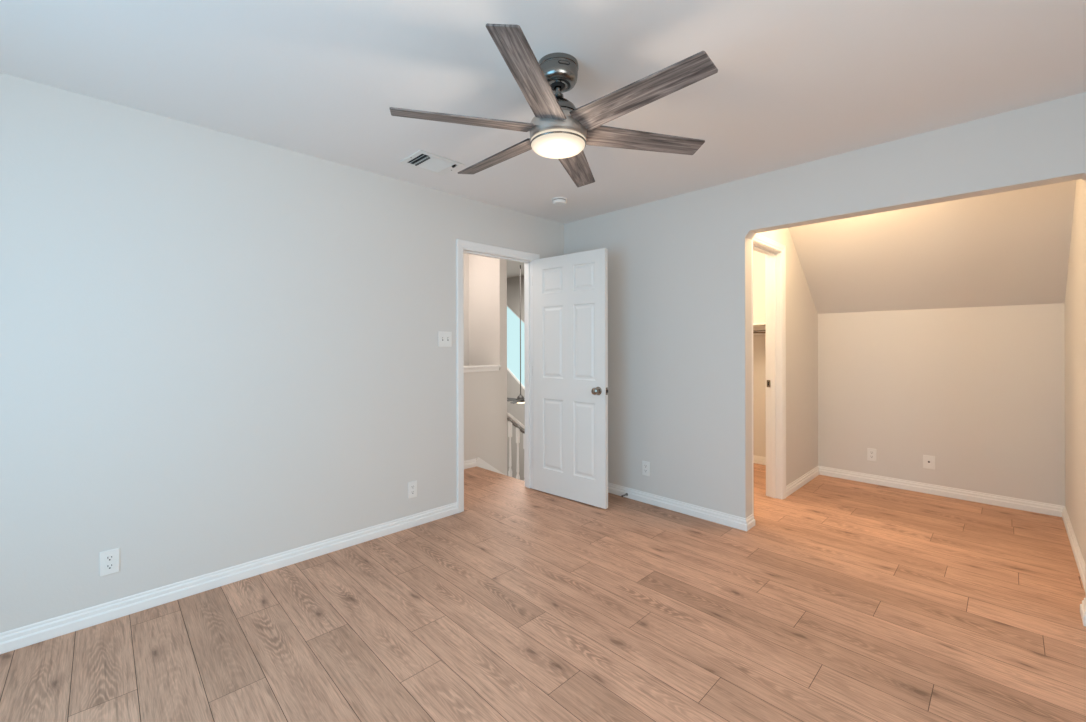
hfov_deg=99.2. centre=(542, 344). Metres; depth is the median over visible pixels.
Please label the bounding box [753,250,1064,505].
wall
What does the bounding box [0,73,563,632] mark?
wall
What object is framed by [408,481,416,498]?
wall outlet
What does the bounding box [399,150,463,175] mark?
ceiling vent
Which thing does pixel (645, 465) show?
wall outlet
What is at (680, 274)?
wall
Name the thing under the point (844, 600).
floor
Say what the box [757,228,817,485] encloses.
wall
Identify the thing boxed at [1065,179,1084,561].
wall
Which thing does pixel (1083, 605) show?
baseboard
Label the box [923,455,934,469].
cable plate
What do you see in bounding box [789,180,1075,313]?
ceiling
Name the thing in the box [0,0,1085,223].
ceiling
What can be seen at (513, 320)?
window
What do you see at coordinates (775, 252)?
door frame
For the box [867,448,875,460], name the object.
wall outlet
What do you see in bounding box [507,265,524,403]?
ceiling fan
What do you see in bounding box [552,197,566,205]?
smoke detector
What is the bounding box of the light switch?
[438,331,451,346]
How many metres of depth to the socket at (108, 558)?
2.18 m
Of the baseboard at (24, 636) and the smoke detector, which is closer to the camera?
the baseboard at (24, 636)
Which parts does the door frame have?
casing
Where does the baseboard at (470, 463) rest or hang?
attached to the wall at (481, 389)
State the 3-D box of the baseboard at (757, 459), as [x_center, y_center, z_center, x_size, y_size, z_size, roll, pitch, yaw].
[2.105,1.245,5.200,0.016,0.083,1.519,0,0,-45]
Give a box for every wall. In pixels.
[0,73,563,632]
[463,253,468,365]
[464,370,499,470]
[469,92,1085,579]
[507,275,524,480]
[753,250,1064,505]
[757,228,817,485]
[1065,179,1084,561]
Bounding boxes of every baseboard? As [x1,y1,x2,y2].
[0,502,457,653]
[464,458,476,468]
[608,482,754,530]
[754,455,765,464]
[786,466,818,496]
[818,466,1063,516]
[1062,506,1085,592]
[1080,598,1085,625]
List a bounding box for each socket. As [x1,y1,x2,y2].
[105,555,114,561]
[105,563,114,569]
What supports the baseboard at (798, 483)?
attached to the wall at (801, 312)
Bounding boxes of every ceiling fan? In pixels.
[390,24,717,186]
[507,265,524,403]
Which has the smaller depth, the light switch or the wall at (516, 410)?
the light switch
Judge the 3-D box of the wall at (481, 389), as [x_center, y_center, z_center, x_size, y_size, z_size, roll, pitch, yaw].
[-1.449,2.192,4.257,2.629,3.805,0.115,0,0,-45]
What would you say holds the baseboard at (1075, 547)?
attached to the wall at (1075, 286)
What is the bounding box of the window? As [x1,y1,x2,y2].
[507,305,524,388]
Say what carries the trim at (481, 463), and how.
attached to the wall at (481, 389)
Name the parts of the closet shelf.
hanging rod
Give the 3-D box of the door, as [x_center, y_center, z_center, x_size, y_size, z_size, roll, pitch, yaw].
[-0.096,0.241,3.647,0.943,2.100,0.931,0,0,-45]
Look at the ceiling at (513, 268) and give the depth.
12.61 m
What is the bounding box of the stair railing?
[507,413,524,480]
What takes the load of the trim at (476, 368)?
on the wall at (481, 389)
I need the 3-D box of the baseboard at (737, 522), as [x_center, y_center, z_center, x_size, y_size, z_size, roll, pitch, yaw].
[0.852,1.248,3.843,0.148,0.083,1.717,0,0,-45]
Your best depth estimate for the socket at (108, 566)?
2.18 m
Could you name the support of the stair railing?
attached to the floor
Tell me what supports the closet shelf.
attached to the wall at (980, 391)
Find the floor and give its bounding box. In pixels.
[0,463,1085,721]
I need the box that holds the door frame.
[751,233,785,515]
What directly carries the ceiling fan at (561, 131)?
hanging from the ceiling at (796, 82)
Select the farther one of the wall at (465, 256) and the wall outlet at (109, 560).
the wall at (465, 256)
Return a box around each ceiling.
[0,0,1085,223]
[507,260,523,277]
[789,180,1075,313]
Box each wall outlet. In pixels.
[99,548,119,576]
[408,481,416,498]
[642,461,649,475]
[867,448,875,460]
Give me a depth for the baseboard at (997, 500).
3.88 m
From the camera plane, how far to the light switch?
3.47 m
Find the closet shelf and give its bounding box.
[753,323,764,334]
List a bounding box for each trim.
[464,365,500,372]
[476,457,503,474]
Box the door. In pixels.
[456,239,607,512]
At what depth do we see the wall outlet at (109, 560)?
2.17 m

